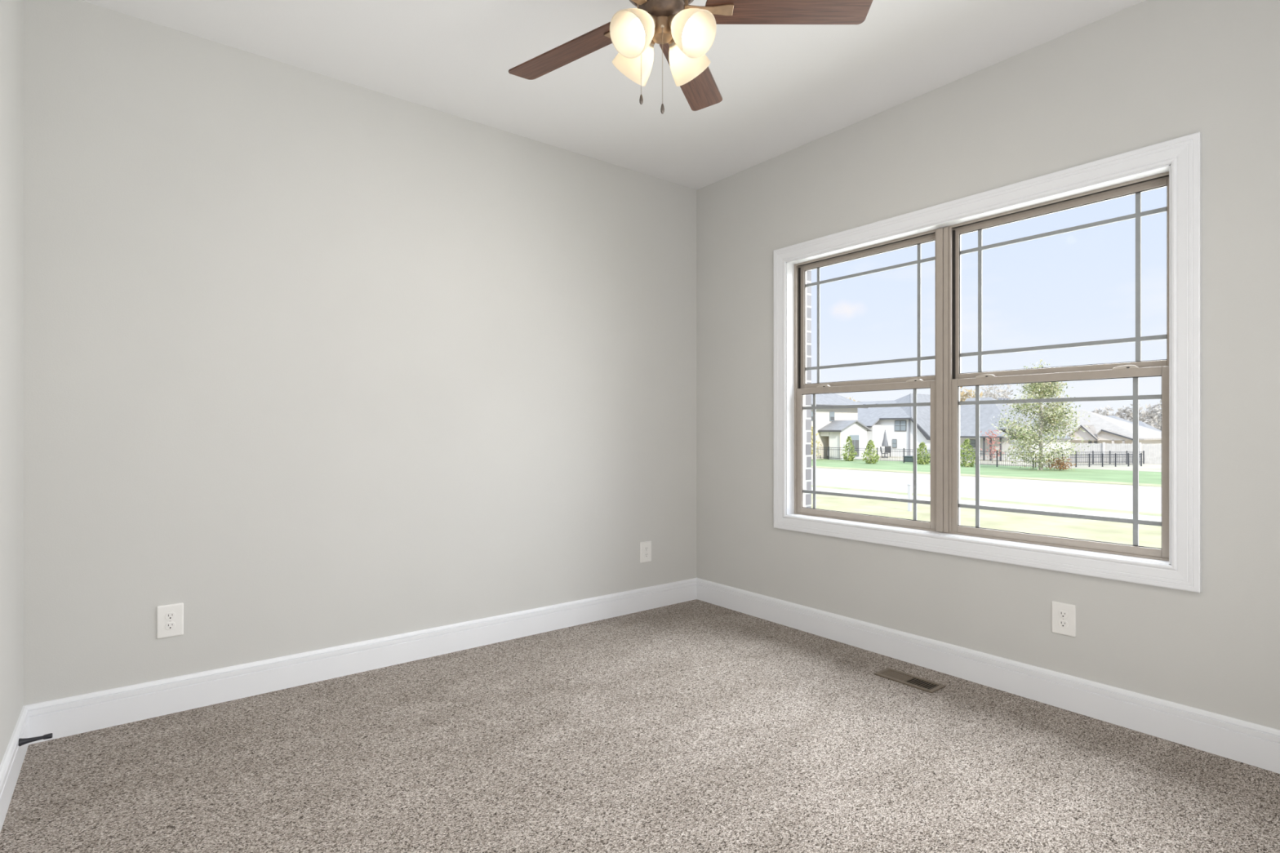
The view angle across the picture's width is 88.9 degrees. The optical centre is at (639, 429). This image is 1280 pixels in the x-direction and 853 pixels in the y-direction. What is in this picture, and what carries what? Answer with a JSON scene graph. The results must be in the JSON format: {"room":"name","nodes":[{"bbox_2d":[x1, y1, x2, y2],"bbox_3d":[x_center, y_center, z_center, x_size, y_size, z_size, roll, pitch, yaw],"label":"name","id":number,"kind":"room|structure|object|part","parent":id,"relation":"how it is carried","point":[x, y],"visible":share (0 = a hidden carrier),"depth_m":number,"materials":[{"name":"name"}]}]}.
{"room":"empty bedroom","nodes":[
{"label":"empty bedroom","id":0,"kind":"room"},
{"bbox_2d":[0,0,22,764],"bbox_3d":[-0.679,-0.238,0.255,0.150,2.743,5.200,0,0,-38],"label":"wall","id":1,"kind":"structure","parent":0,"point":[11,11],"depth_m":2.09,"materials":[{"name":"paint"}]},
{"bbox_2d":[0,706,28,832],"bbox_3d":[-1.122,1.064,0.956,0.016,0.139,3.550,0,0,-38],"label":"baseboard","id":2,"kind":"structure","parent":1,"relation":"attached to","point":[13,758],"depth_m":2.04,"materials":[{"name":"white paint"}]},
{"bbox_2d":[17,733,52,746],"bbox_3d":[-2.013,1.030,2.172,0.084,0.025,0.025,0,0,-38],"label":"door stop","id":3,"kind":"object","parent":1,"relation":"attached to","point":[21,741],"visible":1,"depth_m":2.17,"materials":[{"name":"grey"}]},
{"bbox_3d":[-2.012,1.030,2.173,0.040,0.016,0.016,0,0,-38],"label":"rod","id":4,"kind":"part","parent":3,"relation":"part of","materials":[{"name":"grey metal"}]},
{"bbox_2d":[22,0,696,706],"bbox_3d":[-0.970,-0.178,3.422,3.592,2.863,0.150,0,0,-38],"label":"wall","id":5,"kind":"structure","parent":0,"point":[312,361],"depth_m":2.92,"materials":[{"name":"paint"}]},
{"bbox_2d":[156,603,183,639],"bbox_3d":[-1.879,0.765,2.611,0.087,0.129,0.009,0,0,-38],"label":"wall outlet","id":6,"kind":"object","parent":5,"relation":"attached to","point":[170,618],"visible":1,"depth_m":2.61,"materials":[{"name":"plastic"}]},
{"bbox_2d":[164,622,175,630],"bbox_3d":[-1.878,0.785,2.609,0.035,0.028,0.003,0,0,-38],"label":"receptacle","id":7,"kind":"object","parent":6,"relation":"attached to","point":[168,625],"depth_m":2.61,"materials":[{"name":"white plastic"}]},
{"bbox_2d":[164,612,175,620],"bbox_3d":[-1.878,0.746,2.609,0.035,0.028,0.003,0,0,-38],"label":"receptacle","id":8,"kind":"object","parent":6,"relation":"attached to","point":[168,615],"depth_m":2.61,"materials":[{"name":"white plastic"}]},
{"bbox_2d":[23,577,696,744],"bbox_3d":[-0.915,1.064,3.360,3.302,0.139,0.016,0,0,-38],"label":"baseboard","id":9,"kind":"structure","parent":5,"relation":"attached to","point":[85,713],"depth_m":2.93,"materials":[{"name":"white paint"}]},
{"bbox_2d":[640,541,651,563],"bbox_3d":[0.038,0.770,4.110,0.087,0.129,0.009,0,0,-38],"label":"wall outlet","id":10,"kind":"object","parent":5,"relation":"attached to","point":[645,547],"visible":1,"depth_m":4.10,"materials":[{"name":"plastic"}]},
{"bbox_2d":[80,0,1145,190],"bbox_3d":[0.631,-1.670,1.373,3.592,0.120,5.350,0,0,-38],"label":"ceiling","id":11,"kind":"structure","parent":0,"point":[783,88],"depth_m":2.83,"materials":[{"name":"white paint"}]},
{"bbox_2d":[508,0,872,114],"bbox_3d":[0.034,-1.296,2.050,1.234,0.627,1.276,0,0,-38],"label":"ceiling fan","id":12,"kind":"object","parent":11,"relation":"hanging from","point":[684,33],"visible":1,"depth_m":2.08,"materials":[{"name":"brown metal"}]},
{"bbox_3d":[-0.247,-1.335,2.307,0.522,0.006,0.132,0,11,37],"label":"blade","id":13,"kind":"part","parent":12,"relation":"part of","materials":[{"name":"brown wood"}]},
{"bbox_3d":[-0.051,-1.355,2.155,0.155,0.058,0.040,0,11,37],"label":"blade arm","id":14,"kind":"part","parent":12,"relation":"part of","materials":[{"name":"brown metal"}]},
{"bbox_3d":[-0.012,-1.210,1.982,0.148,0.145,0.131,0,0,-38],"label":"lamp shade","id":15,"kind":"part","parent":12,"relation":"part of","materials":[{"name":"white glass"}]},
{"bbox_3d":[-0.018,-1.210,2.152,0.131,0.145,0.148,0,0,-38],"label":"lamp shade","id":16,"kind":"part","parent":12,"relation":"part of","materials":[{"name":"white glass"}]},
{"bbox_3d":[0.001,-1.232,2.000,0.070,0.067,0.056,0,0,-38],"label":"bulb","id":17,"kind":"part","parent":12,"relation":"part of","materials":[{"name":"white glass"}]},
{"bbox_3d":[-0.048,-1.355,1.981,0.155,0.058,0.040,0,11,-35],"label":"blade arm","id":18,"kind":"part","parent":12,"relation":"part of","materials":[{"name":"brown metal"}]},
{"bbox_3d":[0.004,-1.196,2.090,0.002,0.248,0.002,0,0,-38],"label":"pull chain","id":19,"kind":"part","parent":12,"relation":"part of","materials":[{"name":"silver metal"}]},
{"bbox_2d":[649,13,657,27],"bbox_3d":[0.034,-1.269,2.031,0.066,0.064,0.050,0,0,-38],"label":"socket","id":20,"kind":"object","parent":12,"relation":"attached to","point":[654,16],"depth_m":2.03,"materials":[{"name":"brown metal"}]},
{"bbox_3d":[0.070,-1.134,2.030,0.002,0.243,0.002,0,0,-38],"label":"pull chain","id":21,"kind":"part","parent":12,"relation":"part of","materials":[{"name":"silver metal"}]},
{"bbox_2d":[667,13,675,29],"bbox_3d":[0.108,-1.269,2.034,0.050,0.064,0.066,0,0,-38],"label":"socket","id":22,"kind":"object","parent":12,"relation":"attached to","point":[670,16],"depth_m":2.02,"materials":[{"name":"brown metal"}]},
{"bbox_3d":[0.140,-1.232,2.001,0.056,0.067,0.070,0,0,-38],"label":"bulb","id":23,"kind":"part","parent":12,"relation":"part of","materials":[{"name":"white glass"}]},
{"bbox_3d":[0.152,-1.210,2.158,0.148,0.145,0.131,0,0,-38],"label":"lamp shade","id":24,"kind":"part","parent":12,"relation":"part of","materials":[{"name":"white glass"}]},
{"bbox_3d":[0.197,-1.335,2.445,0.132,0.006,0.522,-12,-4,18],"label":"blade","id":25,"kind":"part","parent":12,"relation":"part of","materials":[{"name":"brown wood"}]},
{"bbox_3d":[0.158,-1.210,1.988,0.131,0.145,0.148,0,0,-38],"label":"lamp shade","id":26,"kind":"part","parent":12,"relation":"part of","materials":[{"name":"white glass"}]},
{"bbox_3d":[0.217,-1.355,2.072,0.155,0.058,0.040,0,-11,1],"label":"blade arm","id":27,"kind":"part","parent":12,"relation":"part of","materials":[{"name":"brown metal"}]},
{"bbox_3d":[0.466,-1.335,2.065,0.522,0.006,0.132,0,-11,1],"label":"blade","id":28,"kind":"part","parent":12,"relation":"part of","materials":[{"name":"brown wood"}]},
{"bbox_2d":[0,599,1279,852],"bbox_3d":[0.622,1.193,1.271,3.452,0.120,5.200,0,0,-38],"label":"floor","id":29,"kind":"structure","parent":0,"point":[695,726],"depth_m":2.17,"materials":[{"name":"carpet"}]},
{"bbox_2d":[874,667,945,693],"bbox_3d":[1.215,1.130,2.947,0.119,0.007,0.277,0,0,-38],"label":"floor vent","id":30,"kind":"object","parent":29,"relation":"in","point":[913,681],"visible":1,"depth_m":2.94,"materials":[{"name":"brown metal"}]},
{"bbox_2d":[805,270,811,507],"bbox_3d":[1.951,0.462,2.690,0.110,4.543,5.800,0,0,-38],"label":"wall","id":31,"kind":"structure","parent":0,"point":[808,397],"depth_m":3.93,"materials":[{"name":"brick"}]},
{"bbox_2d":[696,0,1279,729],"bbox_3d":[2.037,-0.178,2.377,0.140,2.863,5.200,0,0,-38],"label":"wall","id":32,"kind":"structure","parent":0,"point":[1147,73],"depth_m":2.66,"materials":[{"name":"paint"}]},
{"bbox_2d":[794,229,938,532],"bbox_3d":[1.198,-0.237,3.500,0.080,1.460,0.867,0,0,-38],"label":"window","id":33,"kind":"structure","parent":32,"relation":"in","point":[802,388],"depth_m":3.56,"materials":[{"name":"beige plastic"}]},
{"bbox_3d":[1.182,0.123,3.488,0.027,0.724,0.843,0,0,-38],"label":"sash","id":34,"kind":"part","parent":33,"relation":"part of","materials":[{"name":"beige plastic"}]},
{"bbox_3d":[1.208,-0.585,3.507,0.027,0.746,0.843,0,0,-38],"label":"sash","id":35,"kind":"part","parent":33,"relation":"part of","materials":[{"name":"clear glass"}]},
{"bbox_2d":[936,226,948,533],"bbox_3d":[1.474,-0.237,3.138,0.090,1.456,0.056,0,0,-38],"label":"window mullion","id":36,"kind":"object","parent":32,"relation":"attached to","point":[942,233],"depth_m":3.11,"materials":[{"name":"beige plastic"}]},
{"bbox_2d":[773,131,1201,592],"bbox_3d":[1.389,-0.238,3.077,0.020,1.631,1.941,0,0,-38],"label":"trim","id":37,"kind":"structure","parent":32,"relation":"attached to","point":[1184,153],"depth_m":2.51,"materials":[{"name":"white paint"}]},
{"bbox_2d":[696,577,1279,773],"bbox_3d":[1.468,1.064,2.979,0.016,0.139,3.550,0,0,-38],"label":"baseboard","id":38,"kind":"structure","parent":32,"relation":"attached to","point":[1257,745],"depth_m":2.72,"materials":[{"name":"white paint"}]},
{"bbox_2d":[947,171,1168,560],"bbox_3d":[1.756,-0.237,2.786,0.080,1.460,0.857,0,0,-38],"label":"window","id":39,"kind":"structure","parent":32,"relation":"in","point":[1139,368],"depth_m":2.74,"materials":[{"name":"beige plastic"}]},
{"bbox_3d":[1.740,0.123,2.774,0.027,0.724,0.833,0,0,-38],"label":"sash","id":40,"kind":"part","parent":39,"relation":"part of","materials":[{"name":"beige plastic"}]},
{"bbox_3d":[1.765,-0.585,2.794,0.027,0.746,0.833,0,0,-38],"label":"sash","id":41,"kind":"part","parent":39,"relation":"part of","materials":[{"name":"beige plastic"}]},
{"bbox_2d":[1051,600,1075,637],"bbox_3d":[1.724,0.771,2.657,0.009,0.129,0.087,0,0,-38],"label":"wall outlet","id":42,"kind":"object","parent":32,"relation":"attached to","point":[1063,615],"visible":1,"depth_m":2.65,"materials":[{"name":"plastic"}]},
{"bbox_2d":[1057,620,1067,627],"bbox_3d":[1.722,0.791,2.655,0.003,0.028,0.035,0,0,-38],"label":"receptacle","id":43,"kind":"object","parent":42,"relation":"attached to","point":[1061,624],"depth_m":2.65,"materials":[{"name":"white plastic"}]},
{"bbox_2d":[1057,610,1067,618],"bbox_3d":[1.722,0.752,2.655,0.003,0.028,0.035,0,0,-38],"label":"receptacle","id":44,"kind":"object","parent":42,"relation":"attached to","point":[1061,614],"depth_m":2.66,"materials":[{"name":"white plastic"}]},
{"label":"outside","id":45,"kind":"structure","parent":0,"visible":0},
{"bbox_2d":[811,490,1161,548],"bbox_3d":[-16.145,2.783,42.232,20.040,0.300,160.000,0,0,-38],"label":"lawn","id":46,"kind":"structure","parent":45,"point":[1149,535],"depth_m":18.60,"materials":[{"name":"plant"}]},
{"bbox_2d":[906,484,911,511],"bbox_3d":[8.706,2.223,21.064,0.110,0.920,0.110,0,0,-38],"label":"marker post","id":47,"kind":"object","parent":46,"relation":"on","point":[909,486],"visible":0.76,"depth_m":21.03,"materials":[{"name":"grey plastic"}]},
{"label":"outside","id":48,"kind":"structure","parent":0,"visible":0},
{"bbox_2d":[811,487,1161,521],"bbox_3d":[-7.776,2.773,48.770,1.200,0.300,160.000,0,0,-38],"label":"sidewalk","id":49,"kind":"structure","parent":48,"point":[875,494],"depth_m":22.26,"materials":[{"name":"concrete"}]},
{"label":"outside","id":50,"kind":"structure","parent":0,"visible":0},
{"bbox_2d":[811,484,1161,516],"bbox_3d":[-6.909,2.783,49.448,1.000,0.300,160.000,0,0,-38],"label":"verge","id":51,"kind":"structure","parent":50,"point":[819,486],"depth_m":23.34,"materials":[{"name":"green plant"}]},
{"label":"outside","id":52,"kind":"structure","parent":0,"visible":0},
{"bbox_2d":[811,466,1161,487],"bbox_3d":[3.571,2.773,57.636,1.400,0.300,160.000,0,0,-38],"label":"kerb","id":53,"kind":"object","parent":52,"point":[823,467],"depth_m":35.44,"materials":[{"name":"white pale concrete"}]},
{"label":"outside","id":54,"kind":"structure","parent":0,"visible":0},
{"bbox_2d":[811,458,1161,484],"bbox_3d":[8.654,2.783,61.607,11.500,0.300,160.000,0,0,-38],"label":"lawn","id":55,"kind":"structure","parent":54,"point":[1104,475],"depth_m":41.95,"materials":[{"name":"green plant"}]},
{"bbox_2d":[811,425,822,456],"bbox_3d":[14.751,1.143,56.135,1.744,3.020,1.715,0,0,24],"label":"tree","id":56,"kind":"object","parent":55,"relation":"on","point":[816,434],"visible":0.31,"depth_m":56.05,"materials":[{"name":"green plant"}]},
{"bbox_2d":[811,393,871,459],"bbox_3d":[11.767,-1.517,60.993,16.850,8.500,14.000,0,0,-38],"label":"house","id":57,"kind":"structure","parent":55,"relation":"on","point":[834,426],"depth_m":58.66,"materials":[{"name":"white"}]},
{"bbox_3d":[19.137,1.633,58.179,1.300,1.400,0.030,0,0,-38],"label":"pane","id":58,"kind":"part","parent":57,"relation":"part of","materials":[{"name":"grey glass"}]},
{"bbox_2d":[840,435,857,461],"bbox_3d":[17.582,1.602,54.769,1.300,2.170,1.247,0,0,-38],"label":"shrub","id":59,"kind":"object","parent":55,"relation":"on","point":[850,455],"visible":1,"depth_m":54.68,"materials":[{"name":"green plant"}]},
{"bbox_2d":[861,439,879,463],"bbox_3d":[17.804,1.711,50.458,1.409,1.969,1.327,0,0,8],"label":"shrub","id":60,"kind":"object","parent":55,"relation":"on","point":[869,442],"visible":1,"depth_m":50.30,"materials":[{"name":"green plant"}]},
{"bbox_2d":[902,455,930,462],"bbox_3d":[22.430,2.393,52.827,1.080,0.480,1.880,0,0,-38],"label":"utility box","id":61,"kind":"object","parent":55,"relation":"on","point":[906,458],"visible":0.43,"depth_m":52.90,"materials":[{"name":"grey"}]},
{"bbox_2d":[912,441,930,464],"bbox_3d":[21.456,1.796,49.529,1.338,1.802,1.463,0,0,-38],"label":"shrub","id":62,"kind":"object","parent":55,"relation":"on","point":[920,460],"visible":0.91,"depth_m":49.42,"materials":[{"name":"green plant"}]},
{"bbox_2d":[816,446,1034,468],"bbox_3d":[20.194,2.063,52.635,0.070,1.180,21.220,0,0,-38],"label":"metal fence","id":63,"kind":"object","parent":55,"relation":"on","point":[824,449],"visible":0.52,"depth_m":51.66,"materials":[{"name":"grey metal"}]},
{"bbox_3d":[15.854,2.063,58.190,0.032,1.020,2.350,0,0,-38],"label":"picket panel","id":64,"kind":"part","parent":63,"relation":"part of","materials":[{"name":"black metal"}]},
{"bbox_3d":[17.301,2.063,56.339,0.032,1.020,2.350,0,0,-38],"label":"picket panel","id":65,"kind":"part","parent":63,"relation":"part of","materials":[{"name":"black metal"}]},
{"bbox_3d":[18.747,2.063,54.487,0.032,1.020,2.350,0,0,-38],"label":"picket panel","id":66,"kind":"part","parent":63,"relation":"part of","materials":[{"name":"black metal"}]},
{"bbox_3d":[20.194,2.063,52.635,0.032,1.020,2.350,0,0,-38],"label":"picket panel","id":67,"kind":"part","parent":63,"relation":"part of","materials":[{"name":"black metal"}]},
{"bbox_3d":[21.641,2.063,50.783,0.032,1.020,2.350,0,0,-38],"label":"picket panel","id":68,"kind":"part","parent":63,"relation":"part of","materials":[{"name":"black metal"}]},
{"bbox_3d":[24.535,2.063,47.079,0.032,1.020,2.350,0,0,-38],"label":"picket panel","id":69,"kind":"part","parent":63,"relation":"part of","materials":[{"name":"black metal"}]},
{"bbox_3d":[25.982,2.063,45.227,0.032,1.020,2.350,0,0,-38],"label":"picket panel","id":70,"kind":"part","parent":63,"relation":"part of","materials":[{"name":"black metal"}]},
{"bbox_2d":[960,438,975,466],"bbox_3d":[23.113,1.646,46.208,1.510,2.074,1.431,0,0,-38],"label":"shrub","id":71,"kind":"object","parent":55,"relation":"on","point":[966,442],"visible":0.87,"depth_m":46.06,"materials":[{"name":"green plant"}]},
{"bbox_2d":[989,359,1093,470],"bbox_3d":[26.067,-0.963,42.463,5.359,7.297,5.724,0,0,-38],"label":"tree","id":72,"kind":"object","parent":55,"relation":"on","point":[1045,389],"visible":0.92,"depth_m":42.32,"materials":[{"name":"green plant"}]},
{"bbox_2d":[1045,453,1075,470],"bbox_3d":[26.985,2.111,42.130,1.685,1.106,1.824,0,0,-38],"label":"shrub","id":73,"kind":"object","parent":55,"relation":"on","point":[1061,464],"visible":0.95,"depth_m":41.98,"materials":[{"name":"brown plant"}]},
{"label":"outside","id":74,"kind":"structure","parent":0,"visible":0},
{"bbox_2d":[811,467,1161,513],"bbox_3d":[-1.748,2.803,53.480,12.100,0.300,160.000,0,0,-38],"label":"road","id":75,"kind":"structure","parent":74,"point":[1096,495],"depth_m":28.98,"materials":[{"name":"grey asphalt"}]},
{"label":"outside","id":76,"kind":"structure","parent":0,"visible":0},
{"bbox_2d":[866,456,1161,471],"bbox_3d":[111.317,2.793,160.851,272.500,0.300,410.000,0,0,-38],"label":"ground","id":77,"kind":"structure","parent":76,"point":[1145,467],"depth_m":47.83,"materials":[{"name":"green plant"}]},
{"bbox_2d":[881,430,888,457],"bbox_3d":[23.156,1.333,61.643,0.600,2.600,0.600,0,0,-38],"label":"patio umbrella","id":78,"kind":"object","parent":77,"relation":"on","point":[885,443],"visible":1,"depth_m":61.52,"materials":[{"name":"grey fabric"}]},
{"bbox_2d":[884,446,890,457],"bbox_3d":[23.873,2.108,62.920,0.560,1.050,0.680,0,0,16],"label":"patio chair","id":79,"kind":"object","parent":77,"relation":"on","point":[887,448],"visible":0.77,"depth_m":62.66,"materials":[{"name":"grey metal"}]},
{"bbox_3d":[23.802,1.878,62.670,0.560,0.590,0.160,0,0,16],"label":"backrest","id":80,"kind":"part","parent":79,"relation":"part of","materials":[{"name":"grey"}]},
{"bbox_2d":[857,393,930,457],"bbox_3d":[27.288,-0.494,69.122,13.880,6.455,15.100,0,0,-38],"label":"house","id":81,"kind":"structure","parent":77,"relation":"on","point":[897,422],"depth_m":64.28,"materials":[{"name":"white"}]},
{"bbox_3d":[24.898,1.354,63.860,0.025,0.756,0.378,0,0,-38],"label":"pane","id":82,"kind":"part","parent":81,"relation":"part of","materials":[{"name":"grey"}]},
{"bbox_3d":[25.283,-0.372,63.368,0.025,0.926,1.104,0,0,-38],"label":"pane","id":83,"kind":"part","parent":81,"relation":"part of","materials":[{"name":"grey glass"}]},
{"bbox_2d":[960,386,983,406],"bbox_3d":[40.363,-1.428,81.470,5.647,8.223,5.208,0,0,-38],"label":"autumn tree","id":84,"kind":"object","parent":77,"relation":"on","point":[963,395],"visible":0.16,"depth_m":80.63,"materials":[{"name":"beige plant"}]},
{"bbox_2d":[980,429,1007,462],"bbox_3d":[27.847,1.307,51.395,1.962,2.692,1.806,0,0,-38],"label":"tree","id":85,"kind":"object","parent":77,"relation":"on","point":[993,433],"visible":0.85,"depth_m":51.36,"materials":[{"name":"red plant"}]},
{"bbox_2d":[973,384,1016,408],"bbox_3d":[48.357,-2.056,89.231,5.874,9.479,5.516,0,0,-38],"label":"bare tree","id":86,"kind":"object","parent":77,"relation":"on","point":[1005,393],"visible":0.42,"depth_m":88.68,"materials":[{"name":"grey plant"}]},
{"bbox_2d":[960,397,1074,461],"bbox_3d":[33.760,-0.117,59.522,12.300,5.700,7.800,0,0,-38],"label":"house","id":87,"kind":"structure","parent":77,"relation":"on","point":[987,411],"depth_m":57.38,"materials":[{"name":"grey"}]},
{"bbox_3d":[29.500,1.230,57.970,0.025,0.623,0.504,0,0,-38],"label":"pane","id":88,"kind":"part","parent":87,"relation":"part of","materials":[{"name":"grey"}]},
{"bbox_3d":[29.328,1.633,55.627,0.120,2.000,0.120,0,0,-38],"label":"porch post","id":89,"kind":"part","parent":87,"relation":"part of","materials":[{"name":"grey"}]},
{"bbox_3d":[29.667,1.633,55.194,0.120,2.000,0.120,0,0,-38],"label":"porch post","id":90,"kind":"part","parent":87,"relation":"part of","materials":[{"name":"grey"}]},
{"bbox_3d":[30.159,1.633,54.564,0.120,2.000,0.120,0,0,-38],"label":"porch post","id":91,"kind":"part","parent":87,"relation":"part of","materials":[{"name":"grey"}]},
{"bbox_2d":[1035,453,1142,467],"bbox_3d":[31.818,2.173,46.203,8.896,0.960,0.094,0,0,-11],"label":"metal fence","id":92,"kind":"object","parent":77,"relation":"on","point":[1127,456],"visible":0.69,"depth_m":46.30,"materials":[{"name":"grey metal"}]},
{"bbox_3d":[30.198,2.173,45.889,1.100,0.800,0.032,0,0,-11],"label":"picket panel","id":93,"kind":"part","parent":92,"relation":"part of","materials":[{"name":"black metal"}]},
{"bbox_3d":[31.278,2.173,46.098,1.100,0.800,0.032,0,0,-11],"label":"picket panel","id":94,"kind":"part","parent":92,"relation":"part of","materials":[{"name":"black metal"}]},
{"bbox_3d":[32.358,2.173,46.307,1.100,0.800,0.032,0,0,-11],"label":"picket panel","id":95,"kind":"part","parent":92,"relation":"part of","materials":[{"name":"black metal"}]},
{"bbox_3d":[34.519,2.173,46.726,1.100,0.800,0.032,0,0,-11],"label":"picket panel","id":96,"kind":"part","parent":92,"relation":"part of","materials":[{"name":"black metal"}]},
{"bbox_3d":[35.059,2.173,46.831,0.070,0.960,0.070,0,0,-38],"label":"post","id":97,"kind":"part","parent":92,"relation":"part of","materials":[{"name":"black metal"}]},
{"bbox_3d":[35.599,2.173,46.935,1.100,0.800,0.032,0,0,-11],"label":"picket panel","id":98,"kind":"part","parent":92,"relation":"part of","materials":[{"name":"black metal"}]},
{"bbox_3d":[36.139,2.173,47.040,0.070,0.960,0.070,0,0,-38],"label":"post","id":99,"kind":"part","parent":92,"relation":"part of","materials":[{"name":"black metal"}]},
{"bbox_2d":[1042,450,1144,463],"bbox_3d":[34.809,2.143,50.139,8.188,1.020,0.098,0,0,-3],"label":"metal fence","id":100,"kind":"object","parent":77,"relation":"on","point":[1108,454],"visible":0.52,"depth_m":50.14,"materials":[{"name":"grey metal"}]},
{"bbox_3d":[34.136,2.143,50.107,1.349,0.860,0.032,0,0,-3],"label":"picket panel","id":101,"kind":"part","parent":100,"relation":"part of","materials":[{"name":"black metal"}]},
{"bbox_3d":[35.483,2.143,50.170,1.349,0.860,0.032,0,0,-3],"label":"picket panel","id":102,"kind":"part","parent":100,"relation":"part of","materials":[{"name":"black metal"}]},
{"bbox_3d":[38.850,2.143,50.326,0.070,1.020,0.070,0,0,-38],"label":"post","id":103,"kind":"part","parent":100,"relation":"part of","materials":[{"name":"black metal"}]},
{"bbox_2d":[1043,399,1161,431],"bbox_3d":[120.180,-2.929,135.697,39.504,11.124,120.558,0,0,-38],"label":"wooded ridge","id":104,"kind":"object","parent":77,"relation":"on","point":[1153,418],"visible":0.08,"depth_m":138.06,"materials":[{"name":"grey plant"}]},
{"bbox_2d":[1050,409,1161,458],"bbox_3d":[45.382,0.558,65.810,12.640,5.150,11.800,0,0,-38],"label":"house","id":105,"kind":"structure","parent":77,"relation":"on","point":[1103,428],"depth_m":61.43,"materials":[{"name":"beige"}]},
{"bbox_2d":[1068,442,1161,464],"bbox_3d":[41.864,1.873,48.750,16.499,1.720,0.192,0,0,34],"label":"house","id":106,"kind":"structure","parent":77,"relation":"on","point":[1153,452],"depth_m":51.55,"materials":[{"name":"white"}]},
{"bbox_3d":[36.959,1.873,51.980,0.120,1.720,0.120,0,0,-38],"label":"post","id":107,"kind":"part","parent":106,"relation":"part of","materials":[{"name":"white"}]},
{"bbox_3d":[38.875,1.873,50.709,0.120,1.720,0.120,0,0,-38],"label":"post","id":108,"kind":"part","parent":106,"relation":"part of","materials":[{"name":"white"}]},
{"bbox_2d":[1105,415,1149,428],"bbox_3d":[54.019,0.658,75.984,9.700,4.550,8.400,0,0,-38],"label":"house","id":109,"kind":"structure","parent":77,"relation":"on","point":[1111,416],"depth_m":74.66,"materials":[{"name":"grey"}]},
{"bbox_2d":[1132,421,1161,431],"bbox_3d":[63.244,1.008,82.938,9.800,4.250,6.800,0,0,-38],"label":"house","id":110,"kind":"structure","parent":77,"relation":"on","point":[1140,423],"depth_m":82.22,"materials":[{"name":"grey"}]}
]}

